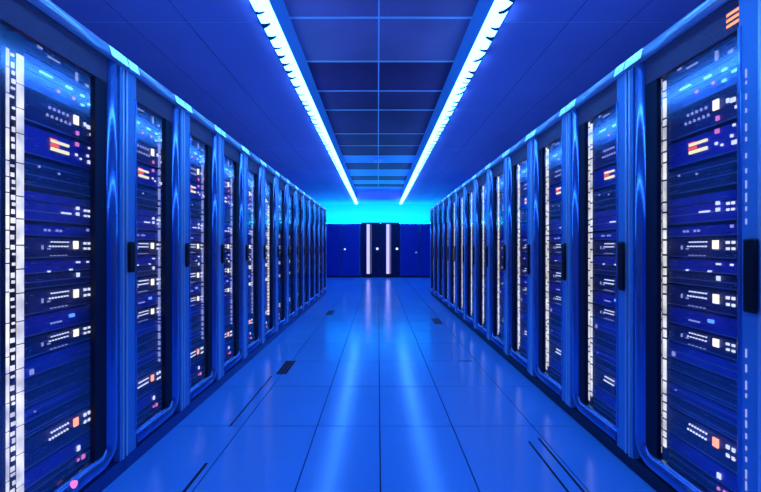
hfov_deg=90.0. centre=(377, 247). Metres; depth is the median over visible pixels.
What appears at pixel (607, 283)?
switch
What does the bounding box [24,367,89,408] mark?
server
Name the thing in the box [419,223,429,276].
tall cabinet
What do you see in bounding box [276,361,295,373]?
floor vent
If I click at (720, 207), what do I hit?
server
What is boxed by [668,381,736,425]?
server
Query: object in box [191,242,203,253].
switch
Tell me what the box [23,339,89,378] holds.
server
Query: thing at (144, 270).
server
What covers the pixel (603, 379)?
switch
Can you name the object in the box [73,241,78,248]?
lamp
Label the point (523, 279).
server
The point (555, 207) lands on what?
server
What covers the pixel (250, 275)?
server
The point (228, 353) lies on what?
server
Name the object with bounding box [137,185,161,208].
server
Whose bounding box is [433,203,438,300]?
tall cabinet
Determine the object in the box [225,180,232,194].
switch
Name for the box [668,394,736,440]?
server
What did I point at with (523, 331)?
switch
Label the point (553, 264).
server
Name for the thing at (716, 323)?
server
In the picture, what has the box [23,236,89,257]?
switch
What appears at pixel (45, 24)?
tall cabinet
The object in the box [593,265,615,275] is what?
server
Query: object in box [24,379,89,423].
server
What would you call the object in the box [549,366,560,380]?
server
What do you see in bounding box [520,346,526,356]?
server
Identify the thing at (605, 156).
switch
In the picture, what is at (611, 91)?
tall cabinet
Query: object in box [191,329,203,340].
server
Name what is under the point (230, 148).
tall cabinet
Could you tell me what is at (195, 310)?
server
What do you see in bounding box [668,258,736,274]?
server
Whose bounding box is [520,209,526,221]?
server
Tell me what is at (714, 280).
server
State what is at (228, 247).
switch
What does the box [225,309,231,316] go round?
server
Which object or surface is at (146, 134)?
panel
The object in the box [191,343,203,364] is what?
switch
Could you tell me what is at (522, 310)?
server
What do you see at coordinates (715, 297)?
lamp
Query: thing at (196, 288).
server
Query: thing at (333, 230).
tall cabinet
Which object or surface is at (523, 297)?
server
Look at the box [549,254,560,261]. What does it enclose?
server
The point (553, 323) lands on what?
server
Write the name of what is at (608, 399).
server
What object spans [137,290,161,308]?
server
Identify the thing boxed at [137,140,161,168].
switch
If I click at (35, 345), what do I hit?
switch
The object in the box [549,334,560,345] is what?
server
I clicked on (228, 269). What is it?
switch
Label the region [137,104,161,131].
panel
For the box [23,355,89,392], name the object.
server
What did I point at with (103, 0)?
trim
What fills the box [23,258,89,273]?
server
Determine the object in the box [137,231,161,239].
server
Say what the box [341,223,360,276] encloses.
tall cabinet
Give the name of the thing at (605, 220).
server
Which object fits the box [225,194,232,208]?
storage unit
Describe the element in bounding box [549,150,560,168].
panel
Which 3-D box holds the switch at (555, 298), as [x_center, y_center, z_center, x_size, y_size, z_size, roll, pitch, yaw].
[1.313,0.410,2.827,0.277,0.080,0.672,0,0,0]
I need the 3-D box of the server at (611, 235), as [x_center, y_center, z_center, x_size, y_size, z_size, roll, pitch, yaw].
[1.737,-0.077,2.336,0.626,0.050,0.372,0,0,0]
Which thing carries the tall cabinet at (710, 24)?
on the floor
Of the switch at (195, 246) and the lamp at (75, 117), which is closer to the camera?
the lamp at (75, 117)
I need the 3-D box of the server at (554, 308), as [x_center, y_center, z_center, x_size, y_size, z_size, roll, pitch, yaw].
[1.737,0.493,2.986,0.626,0.072,0.372,0,0,0]
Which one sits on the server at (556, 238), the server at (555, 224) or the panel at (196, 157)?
the server at (555, 224)
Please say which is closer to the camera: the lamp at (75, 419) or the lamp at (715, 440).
the lamp at (715, 440)
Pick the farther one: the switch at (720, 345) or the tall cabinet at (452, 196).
the tall cabinet at (452, 196)
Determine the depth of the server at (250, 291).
4.27 m
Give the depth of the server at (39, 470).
1.69 m
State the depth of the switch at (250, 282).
4.25 m
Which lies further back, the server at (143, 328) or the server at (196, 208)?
the server at (196, 208)
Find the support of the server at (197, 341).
on the switch at (197, 353)
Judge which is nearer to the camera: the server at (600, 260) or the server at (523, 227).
the server at (600, 260)
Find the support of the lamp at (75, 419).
attached to the switch at (39, 445)
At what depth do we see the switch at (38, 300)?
1.35 m
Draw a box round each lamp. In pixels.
[44,229,88,231]
[70,480,77,488]
[73,115,78,125]
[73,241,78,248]
[73,289,78,297]
[73,329,78,336]
[73,417,78,426]
[712,99,718,110]
[712,240,718,248]
[712,294,718,303]
[712,338,718,347]
[712,437,718,448]
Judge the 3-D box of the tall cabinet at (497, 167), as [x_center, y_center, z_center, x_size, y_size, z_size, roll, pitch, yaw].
[1.872,0.087,4.345,1.076,2.225,0.646,0,0,0]
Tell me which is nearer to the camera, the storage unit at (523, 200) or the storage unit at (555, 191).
the storage unit at (555, 191)
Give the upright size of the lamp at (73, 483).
0.032 m
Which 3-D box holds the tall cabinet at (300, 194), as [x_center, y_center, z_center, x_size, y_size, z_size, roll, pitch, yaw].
[-1.872,0.087,6.619,1.076,2.225,0.606,0,0,0]
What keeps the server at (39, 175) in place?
on the server at (39, 207)
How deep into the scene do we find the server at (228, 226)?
3.63 m
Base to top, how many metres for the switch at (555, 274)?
0.097 m
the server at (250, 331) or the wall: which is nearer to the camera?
the server at (250, 331)
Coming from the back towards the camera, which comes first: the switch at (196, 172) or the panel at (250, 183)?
the panel at (250, 183)
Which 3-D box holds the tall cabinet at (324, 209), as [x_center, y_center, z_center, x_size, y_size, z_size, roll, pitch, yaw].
[-1.872,0.087,9.669,1.076,2.225,0.606,0,0,0]
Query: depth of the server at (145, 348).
2.37 m
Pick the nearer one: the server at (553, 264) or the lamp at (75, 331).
the lamp at (75, 331)
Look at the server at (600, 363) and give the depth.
2.39 m
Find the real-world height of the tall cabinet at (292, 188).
2.225 m
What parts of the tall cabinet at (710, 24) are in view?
rail, header panel, handle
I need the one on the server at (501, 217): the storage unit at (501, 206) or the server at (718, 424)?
the storage unit at (501, 206)
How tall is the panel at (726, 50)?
0.104 m
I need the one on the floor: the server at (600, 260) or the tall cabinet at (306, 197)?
the tall cabinet at (306, 197)
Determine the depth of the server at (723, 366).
1.67 m
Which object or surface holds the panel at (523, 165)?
on the panel at (523, 174)
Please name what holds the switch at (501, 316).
on the server
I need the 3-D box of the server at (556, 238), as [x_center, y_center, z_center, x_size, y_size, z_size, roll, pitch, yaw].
[1.737,-0.077,2.986,0.626,0.050,0.372,0,0,0]
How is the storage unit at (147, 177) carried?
on the server at (147, 198)
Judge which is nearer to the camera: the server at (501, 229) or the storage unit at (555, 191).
the storage unit at (555, 191)
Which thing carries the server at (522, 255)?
on the server at (522, 261)
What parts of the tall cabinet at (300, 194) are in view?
header panel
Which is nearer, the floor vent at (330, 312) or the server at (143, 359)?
the server at (143, 359)
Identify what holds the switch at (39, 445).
on the server at (39, 470)
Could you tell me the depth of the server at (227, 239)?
3.62 m
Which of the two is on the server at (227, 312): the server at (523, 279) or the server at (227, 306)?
the server at (227, 306)
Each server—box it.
[23,156,89,195]
[23,189,89,224]
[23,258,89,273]
[23,304,89,337]
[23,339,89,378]
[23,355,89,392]
[23,392,89,438]
[23,430,89,489]
[24,223,89,237]
[24,270,89,289]
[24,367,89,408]
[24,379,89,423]
[24,446,89,491]
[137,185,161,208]
[137,208,161,230]
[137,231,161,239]
[137,256,161,265]
[137,265,161,275]
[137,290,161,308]
[137,317,161,336]
[137,329,161,346]
[137,338,161,356]
[137,347,161,367]
[137,357,161,377]
[137,385,161,412]
[137,397,161,423]
[191,199,203,216]
[191,217,203,233]
[191,235,201,241]
[191,254,203,261]
[191,262,203,269]
[191,282,203,294]
[191,304,203,316]
[191,314,203,324]
[191,321,203,332]
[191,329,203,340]
[191,335,203,348]
[191,358,203,375]
[191,368,203,383]
[225,208,232,221]
[225,223,231,235]
[225,237,232,242]
[225,253,232,258]
[225,259,231,265]
[225,277,232,286]
[225,295,232,304]
[225,303,232,310]
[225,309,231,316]
[225,315,231,323]
[225,321,231,329]
[225,340,232,352]
[225,348,231,358]
[248,214,252,224]
[248,226,252,237]
[248,273,252,280]
[248,288,252,295]
[248,327,252,336]
[500,216,502,225]
[500,227,502,237]
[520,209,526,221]
[520,223,526,236]
[520,237,526,242]
[520,253,525,258]
[520,259,525,264]
[520,276,526,285]
[520,293,526,302]
[520,301,526,308]
[520,307,526,314]
[520,313,526,321]
[520,319,526,327]
[520,338,526,349]
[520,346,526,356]
[549,201,560,216]
[549,218,560,233]
[549,235,560,241]
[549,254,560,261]
[549,282,560,293]
[549,303,560,315]
[549,312,560,322]
[549,319,560,330]
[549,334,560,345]
[549,357,560,372]
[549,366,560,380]
[550,261,560,269]
[550,327,560,338]
[593,186,615,208]
[593,208,615,230]
[593,231,615,239]
[593,256,615,265]
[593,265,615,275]
[593,290,615,307]
[593,317,615,335]
[593,329,615,345]
[593,338,615,355]
[593,347,615,365]
[593,356,615,375]
[593,385,615,410]
[593,397,615,421]
[668,155,736,194]
[668,188,736,224]
[668,223,736,236]
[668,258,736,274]
[668,271,736,289]
[668,305,736,338]
[668,341,736,380]
[668,357,736,394]
[668,369,736,410]
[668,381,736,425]
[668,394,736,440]
[668,432,736,491]
[668,449,732,491]
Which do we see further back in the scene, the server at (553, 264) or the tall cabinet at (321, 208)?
the tall cabinet at (321, 208)
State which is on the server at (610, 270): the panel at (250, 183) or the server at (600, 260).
the server at (600, 260)
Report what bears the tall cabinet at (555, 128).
on the floor
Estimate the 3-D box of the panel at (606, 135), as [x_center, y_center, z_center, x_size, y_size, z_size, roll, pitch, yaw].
[1.737,-0.710,2.336,0.626,0.109,0.372,0,0,0]
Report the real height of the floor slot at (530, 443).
0.002 m
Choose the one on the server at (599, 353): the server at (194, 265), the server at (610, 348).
the server at (610, 348)
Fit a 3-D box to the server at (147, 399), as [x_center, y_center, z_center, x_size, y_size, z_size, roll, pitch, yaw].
[-1.737,0.942,2.329,0.626,0.072,0.375,0,0,0]
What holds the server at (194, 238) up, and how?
on the switch at (195, 246)
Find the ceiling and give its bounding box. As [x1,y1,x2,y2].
[50,0,705,204]
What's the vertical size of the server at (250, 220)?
0.114 m
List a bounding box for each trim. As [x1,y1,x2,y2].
[79,0,676,203]
[290,0,471,180]
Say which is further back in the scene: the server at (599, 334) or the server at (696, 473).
the server at (599, 334)
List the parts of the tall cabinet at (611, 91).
rail, header panel, handle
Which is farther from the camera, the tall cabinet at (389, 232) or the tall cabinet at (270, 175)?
the tall cabinet at (389, 232)
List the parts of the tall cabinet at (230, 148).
handle, header panel, rail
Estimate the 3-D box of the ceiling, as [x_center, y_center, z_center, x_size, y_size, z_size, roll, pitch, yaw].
[0.000,-2.100,7.175,7.000,0.400,19.150,0,0,0]
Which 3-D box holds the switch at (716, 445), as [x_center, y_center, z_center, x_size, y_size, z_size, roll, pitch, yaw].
[1.737,0.839,1.686,0.626,0.119,0.372,0,0,0]
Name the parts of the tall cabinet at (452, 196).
header panel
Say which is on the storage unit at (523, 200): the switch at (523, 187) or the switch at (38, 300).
the switch at (523, 187)
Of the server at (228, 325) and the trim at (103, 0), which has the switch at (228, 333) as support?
the server at (228, 325)
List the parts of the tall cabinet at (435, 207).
door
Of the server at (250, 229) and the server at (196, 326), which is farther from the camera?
the server at (250, 229)
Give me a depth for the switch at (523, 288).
3.39 m
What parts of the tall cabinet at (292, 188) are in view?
header panel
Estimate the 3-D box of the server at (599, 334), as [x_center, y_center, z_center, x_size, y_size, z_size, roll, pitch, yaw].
[1.738,0.561,2.336,0.624,0.050,0.372,0,0,0]
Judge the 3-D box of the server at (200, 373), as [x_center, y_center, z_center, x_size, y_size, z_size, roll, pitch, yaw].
[-1.737,1.014,2.940,0.626,0.057,0.372,0,0,0]
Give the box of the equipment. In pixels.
[289,195,289,312]
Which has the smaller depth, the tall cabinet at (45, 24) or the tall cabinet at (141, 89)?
the tall cabinet at (45, 24)
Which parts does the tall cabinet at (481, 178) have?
rail, door, header panel, handle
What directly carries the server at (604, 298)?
on the switch at (601, 311)
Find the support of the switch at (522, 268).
on the server at (523, 279)
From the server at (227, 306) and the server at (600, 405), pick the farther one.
the server at (227, 306)
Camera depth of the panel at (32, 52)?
1.64 m
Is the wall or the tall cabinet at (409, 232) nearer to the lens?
the tall cabinet at (409, 232)
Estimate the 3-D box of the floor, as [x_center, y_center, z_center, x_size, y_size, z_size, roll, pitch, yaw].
[0.000,1.240,7.175,7.000,0.080,19.150,0,0,0]
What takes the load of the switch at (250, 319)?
on the server at (250, 331)
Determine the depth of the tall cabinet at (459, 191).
6.46 m
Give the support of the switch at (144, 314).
on the server at (143, 328)
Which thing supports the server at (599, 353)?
on the server at (600, 363)
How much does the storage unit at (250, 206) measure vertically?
0.119 m
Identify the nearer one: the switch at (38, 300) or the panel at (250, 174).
the switch at (38, 300)
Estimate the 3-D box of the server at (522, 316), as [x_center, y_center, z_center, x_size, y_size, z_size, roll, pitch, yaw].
[1.737,0.683,3.636,0.626,0.055,0.372,0,0,0]
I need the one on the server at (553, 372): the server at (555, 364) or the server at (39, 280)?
the server at (555, 364)
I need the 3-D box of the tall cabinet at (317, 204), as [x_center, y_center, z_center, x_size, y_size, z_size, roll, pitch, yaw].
[-1.872,0.087,8.449,1.076,2.225,0.606,0,0,0]
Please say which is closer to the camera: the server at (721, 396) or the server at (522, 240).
the server at (721, 396)
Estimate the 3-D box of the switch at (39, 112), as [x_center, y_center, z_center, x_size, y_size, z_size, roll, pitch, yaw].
[-1.737,-0.581,1.720,0.626,0.119,0.372,0,0,0]
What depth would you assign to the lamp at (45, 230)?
1.75 m
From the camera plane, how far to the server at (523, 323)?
3.74 m
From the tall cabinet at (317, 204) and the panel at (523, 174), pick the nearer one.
the panel at (523, 174)
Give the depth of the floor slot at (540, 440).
2.09 m
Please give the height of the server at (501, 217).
0.114 m
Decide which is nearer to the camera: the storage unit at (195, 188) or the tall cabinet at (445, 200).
the storage unit at (195, 188)
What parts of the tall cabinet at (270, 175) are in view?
header panel, rail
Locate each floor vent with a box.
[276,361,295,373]
[325,310,334,314]
[431,318,442,323]
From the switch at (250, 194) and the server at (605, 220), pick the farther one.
the switch at (250, 194)
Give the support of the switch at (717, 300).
on the server at (716, 323)
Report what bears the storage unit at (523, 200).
in the tall cabinet at (518, 153)
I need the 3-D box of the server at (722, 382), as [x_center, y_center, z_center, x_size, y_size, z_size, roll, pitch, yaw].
[1.738,0.561,1.686,0.624,0.050,0.372,0,0,0]
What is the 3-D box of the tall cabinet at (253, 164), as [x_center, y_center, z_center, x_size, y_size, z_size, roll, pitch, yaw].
[-1.872,0.087,4.179,1.076,2.225,0.606,0,0,0]
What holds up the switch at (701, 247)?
on the server at (707, 265)
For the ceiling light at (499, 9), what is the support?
attached to the ceiling
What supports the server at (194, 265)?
on the switch at (196, 276)
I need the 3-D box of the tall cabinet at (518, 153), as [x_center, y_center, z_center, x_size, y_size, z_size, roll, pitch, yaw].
[1.872,0.087,3.695,1.076,2.225,0.646,0,0,0]
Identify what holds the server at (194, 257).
on the server at (194, 265)
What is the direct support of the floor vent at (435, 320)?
in the floor
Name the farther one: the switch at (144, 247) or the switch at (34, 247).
the switch at (144, 247)
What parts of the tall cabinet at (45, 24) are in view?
header panel, rail, door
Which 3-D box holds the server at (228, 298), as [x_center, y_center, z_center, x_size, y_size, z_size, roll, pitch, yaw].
[-1.737,0.493,3.550,0.626,0.072,0.372,0,0,0]
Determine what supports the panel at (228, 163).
on the panel at (228, 172)
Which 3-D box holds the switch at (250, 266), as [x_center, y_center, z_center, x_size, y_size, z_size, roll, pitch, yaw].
[-1.737,0.225,4.160,0.626,0.097,0.372,0,0,0]
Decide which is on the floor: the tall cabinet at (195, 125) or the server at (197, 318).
the tall cabinet at (195, 125)
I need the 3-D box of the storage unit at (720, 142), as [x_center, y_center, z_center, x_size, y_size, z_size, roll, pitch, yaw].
[1.737,-0.447,1.686,0.626,0.119,0.372,0,0,0]
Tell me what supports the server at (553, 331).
on the server at (554, 339)
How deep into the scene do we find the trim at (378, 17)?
5.43 m
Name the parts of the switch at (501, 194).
patch panel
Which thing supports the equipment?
in the tall cabinet at (292, 188)
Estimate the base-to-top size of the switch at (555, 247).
0.089 m
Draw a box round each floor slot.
[182,463,207,491]
[229,376,271,425]
[528,441,568,491]
[538,438,584,491]
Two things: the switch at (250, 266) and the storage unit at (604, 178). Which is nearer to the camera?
the storage unit at (604, 178)
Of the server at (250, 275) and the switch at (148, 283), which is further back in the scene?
the server at (250, 275)
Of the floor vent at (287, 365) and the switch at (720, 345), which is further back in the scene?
the floor vent at (287, 365)
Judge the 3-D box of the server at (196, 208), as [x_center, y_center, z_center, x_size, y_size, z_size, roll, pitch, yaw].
[-1.737,-0.315,2.940,0.626,0.114,0.372,0,0,0]
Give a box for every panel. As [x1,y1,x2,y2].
[6,32,89,93]
[23,59,89,116]
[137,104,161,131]
[137,119,161,148]
[191,137,203,153]
[191,148,203,167]
[225,157,232,169]
[225,166,232,180]
[248,171,252,180]
[248,179,252,190]
[520,159,526,170]
[520,169,526,182]
[549,139,560,155]
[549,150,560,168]
[593,106,615,131]
[593,121,615,148]
[668,34,736,90]
[668,56,736,114]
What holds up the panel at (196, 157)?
on the switch at (196, 172)
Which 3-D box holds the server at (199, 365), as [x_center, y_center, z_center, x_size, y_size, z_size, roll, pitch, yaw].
[-1.737,0.942,2.938,0.626,0.072,0.375,0,0,0]
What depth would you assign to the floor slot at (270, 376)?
2.93 m
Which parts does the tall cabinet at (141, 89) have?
handle, header panel, rail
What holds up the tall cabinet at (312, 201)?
on the floor
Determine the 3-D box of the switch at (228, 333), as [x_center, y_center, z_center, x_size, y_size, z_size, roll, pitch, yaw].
[-1.737,0.839,3.550,0.626,0.119,0.372,0,0,0]
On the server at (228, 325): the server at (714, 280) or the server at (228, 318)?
the server at (228, 318)
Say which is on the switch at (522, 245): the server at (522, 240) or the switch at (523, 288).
the server at (522, 240)
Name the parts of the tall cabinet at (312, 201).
door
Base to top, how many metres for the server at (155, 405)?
0.057 m
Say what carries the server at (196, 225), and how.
on the server at (194, 238)
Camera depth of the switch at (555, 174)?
3.06 m
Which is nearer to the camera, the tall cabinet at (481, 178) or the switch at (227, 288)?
the switch at (227, 288)
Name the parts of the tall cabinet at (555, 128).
rail, header panel, handle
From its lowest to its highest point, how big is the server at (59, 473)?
0.057 m
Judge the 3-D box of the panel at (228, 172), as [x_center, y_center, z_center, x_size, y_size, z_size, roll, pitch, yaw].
[-1.737,-0.710,3.550,0.626,0.109,0.372,0,0,0]
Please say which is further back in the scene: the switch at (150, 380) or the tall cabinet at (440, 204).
the tall cabinet at (440, 204)
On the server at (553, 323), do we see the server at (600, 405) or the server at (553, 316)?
the server at (553, 316)
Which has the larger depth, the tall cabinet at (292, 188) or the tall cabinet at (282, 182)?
the tall cabinet at (292, 188)
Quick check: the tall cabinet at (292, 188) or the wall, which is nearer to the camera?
the tall cabinet at (292, 188)
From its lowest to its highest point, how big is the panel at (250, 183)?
0.109 m
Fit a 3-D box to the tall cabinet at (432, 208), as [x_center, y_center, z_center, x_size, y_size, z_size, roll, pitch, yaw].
[1.872,0.087,9.545,1.076,2.225,0.646,0,0,0]
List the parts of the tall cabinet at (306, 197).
door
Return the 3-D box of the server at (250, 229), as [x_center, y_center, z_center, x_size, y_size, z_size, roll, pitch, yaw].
[-1.737,-0.176,4.160,0.626,0.124,0.372,0,0,0]
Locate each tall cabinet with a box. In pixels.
[0,0,128,491]
[124,59,185,470]
[183,103,221,418]
[219,130,246,387]
[244,149,264,365]
[262,162,277,349]
[276,172,288,336]
[287,180,296,327]
[296,187,304,319]
[303,192,309,313]
[309,197,315,307]
[314,201,319,303]
[319,205,323,299]
[323,207,326,295]
[326,223,340,276]
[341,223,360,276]
[361,223,379,276]
[380,223,399,276]
[400,223,418,276]
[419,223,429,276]
[430,207,434,296]
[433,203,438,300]
[437,199,443,304]
[442,196,449,310]
[448,190,456,316]
[455,183,464,323]
[463,176,475,332]
[474,165,489,345]
[487,152,507,360]
[505,134,532,382]
[529,106,569,414]
[565,61,629,467]
[624,0,760,491]
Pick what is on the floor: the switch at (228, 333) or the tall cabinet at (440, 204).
the tall cabinet at (440, 204)
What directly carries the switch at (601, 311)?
on the server at (601, 324)
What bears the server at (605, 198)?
on the server at (605, 220)
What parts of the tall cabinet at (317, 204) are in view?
door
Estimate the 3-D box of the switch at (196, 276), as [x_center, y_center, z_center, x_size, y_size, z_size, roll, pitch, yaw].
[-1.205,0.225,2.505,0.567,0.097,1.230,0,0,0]
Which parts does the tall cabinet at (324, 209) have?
door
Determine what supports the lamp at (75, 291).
attached to the switch at (38, 300)
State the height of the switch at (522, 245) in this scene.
0.089 m
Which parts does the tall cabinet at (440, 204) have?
door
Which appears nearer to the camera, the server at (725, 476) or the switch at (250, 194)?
the server at (725, 476)
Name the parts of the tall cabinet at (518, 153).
rail, header panel, handle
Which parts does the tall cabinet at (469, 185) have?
rail, header panel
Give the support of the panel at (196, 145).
on the panel at (196, 157)
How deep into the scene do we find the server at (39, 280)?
1.69 m
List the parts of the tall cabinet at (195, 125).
handle, header panel, rail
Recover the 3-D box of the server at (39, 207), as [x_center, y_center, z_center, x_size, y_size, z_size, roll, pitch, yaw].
[-1.737,-0.176,1.720,0.626,0.124,0.372,0,0,0]
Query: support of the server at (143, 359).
on the server at (153, 364)
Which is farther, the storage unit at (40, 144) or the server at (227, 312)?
the server at (227, 312)
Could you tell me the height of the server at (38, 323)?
0.082 m
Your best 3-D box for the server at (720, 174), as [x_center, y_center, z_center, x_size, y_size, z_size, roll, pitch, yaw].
[1.737,-0.315,1.686,0.626,0.114,0.372,0,0,0]
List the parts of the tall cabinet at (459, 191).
header panel, handle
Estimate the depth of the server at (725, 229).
1.67 m
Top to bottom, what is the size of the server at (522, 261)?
0.057 m
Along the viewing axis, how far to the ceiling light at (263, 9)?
3.98 m
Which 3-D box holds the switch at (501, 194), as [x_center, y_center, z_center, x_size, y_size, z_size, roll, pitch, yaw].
[1.737,-0.581,4.286,0.626,0.119,0.372,0,0,0]
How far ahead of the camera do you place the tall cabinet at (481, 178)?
5.14 m
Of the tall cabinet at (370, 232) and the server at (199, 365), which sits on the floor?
the tall cabinet at (370, 232)
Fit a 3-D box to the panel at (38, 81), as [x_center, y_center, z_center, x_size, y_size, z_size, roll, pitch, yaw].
[-1.737,-0.710,1.720,0.626,0.109,0.372,0,0,0]
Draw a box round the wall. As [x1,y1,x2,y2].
[322,205,433,222]
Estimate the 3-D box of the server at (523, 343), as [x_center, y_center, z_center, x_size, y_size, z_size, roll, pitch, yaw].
[1.737,0.942,3.636,0.626,0.072,0.372,0,0,0]
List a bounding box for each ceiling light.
[249,0,357,204]
[399,0,514,203]
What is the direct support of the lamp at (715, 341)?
attached to the switch at (720, 345)
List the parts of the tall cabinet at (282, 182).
header panel, rail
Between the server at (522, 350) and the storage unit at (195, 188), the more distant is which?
the server at (522, 350)
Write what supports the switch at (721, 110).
on the storage unit at (720, 142)
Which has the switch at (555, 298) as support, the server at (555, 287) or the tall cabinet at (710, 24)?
the server at (555, 287)
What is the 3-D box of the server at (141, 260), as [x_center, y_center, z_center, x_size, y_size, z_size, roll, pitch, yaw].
[-1.737,0.078,2.330,0.626,0.057,0.372,0,0,0]
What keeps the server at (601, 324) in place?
on the server at (599, 334)
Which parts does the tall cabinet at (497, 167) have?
rail, header panel, handle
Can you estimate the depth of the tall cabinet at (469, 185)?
5.80 m
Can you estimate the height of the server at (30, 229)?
0.050 m
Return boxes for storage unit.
[23,123,89,170]
[137,163,161,188]
[191,182,203,200]
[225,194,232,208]
[248,202,252,213]
[500,204,502,214]
[520,195,526,208]
[549,183,560,201]
[593,164,615,189]
[668,121,736,168]
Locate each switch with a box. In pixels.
[23,90,89,143]
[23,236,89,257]
[23,283,89,315]
[23,322,89,358]
[23,404,89,470]
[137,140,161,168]
[137,240,161,254]
[137,275,161,293]
[137,304,161,323]
[137,366,161,399]
[191,164,203,184]
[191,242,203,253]
[191,269,203,283]
[191,293,203,306]
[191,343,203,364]
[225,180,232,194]
[225,243,231,252]
[225,266,232,276]
[225,286,232,295]
[225,327,232,343]
[248,190,252,201]
[248,263,252,272]
[248,280,252,288]
[248,316,252,329]
[499,192,502,203]
[499,314,502,325]
[520,181,526,195]
[520,243,526,251]
[520,266,526,275]
[520,285,526,294]
[520,326,526,341]
[549,166,560,184]
[549,242,560,252]
[549,269,560,282]
[549,292,560,304]
[549,342,560,362]
[593,304,615,322]
[593,366,615,397]
[594,142,615,168]
[594,240,615,254]
[594,275,615,292]
[668,87,736,141]
[668,236,736,258]
[668,284,736,316]
[668,323,736,360]
[668,407,736,473]
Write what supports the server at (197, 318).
on the server at (196, 326)
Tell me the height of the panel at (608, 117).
0.104 m
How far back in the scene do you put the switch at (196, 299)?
2.73 m
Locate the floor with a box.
[102,277,655,491]
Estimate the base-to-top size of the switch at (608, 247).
0.089 m
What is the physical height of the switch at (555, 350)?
0.119 m
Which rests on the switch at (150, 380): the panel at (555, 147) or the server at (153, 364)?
the server at (153, 364)
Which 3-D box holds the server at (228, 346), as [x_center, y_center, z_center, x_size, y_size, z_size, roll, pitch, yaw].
[-1.737,0.942,3.550,0.626,0.072,0.372,0,0,0]
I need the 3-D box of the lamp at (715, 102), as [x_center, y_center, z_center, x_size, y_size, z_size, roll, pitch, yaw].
[1.427,-0.605,1.607,0.006,0.043,0.026,0,0,0]
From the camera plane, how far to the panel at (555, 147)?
3.06 m
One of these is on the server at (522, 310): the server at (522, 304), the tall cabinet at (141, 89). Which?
the server at (522, 304)
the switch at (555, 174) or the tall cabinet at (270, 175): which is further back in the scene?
the tall cabinet at (270, 175)
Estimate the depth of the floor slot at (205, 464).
1.98 m
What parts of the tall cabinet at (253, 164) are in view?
handle, header panel, rail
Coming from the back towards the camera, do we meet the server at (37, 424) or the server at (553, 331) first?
the server at (553, 331)
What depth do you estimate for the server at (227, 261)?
3.63 m
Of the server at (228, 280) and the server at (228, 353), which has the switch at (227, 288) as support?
the server at (228, 280)
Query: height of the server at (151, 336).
0.050 m
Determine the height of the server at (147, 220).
0.124 m
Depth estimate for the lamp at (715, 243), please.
1.61 m
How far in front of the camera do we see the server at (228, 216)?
3.64 m
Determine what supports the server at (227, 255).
on the server at (227, 261)
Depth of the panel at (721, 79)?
1.67 m

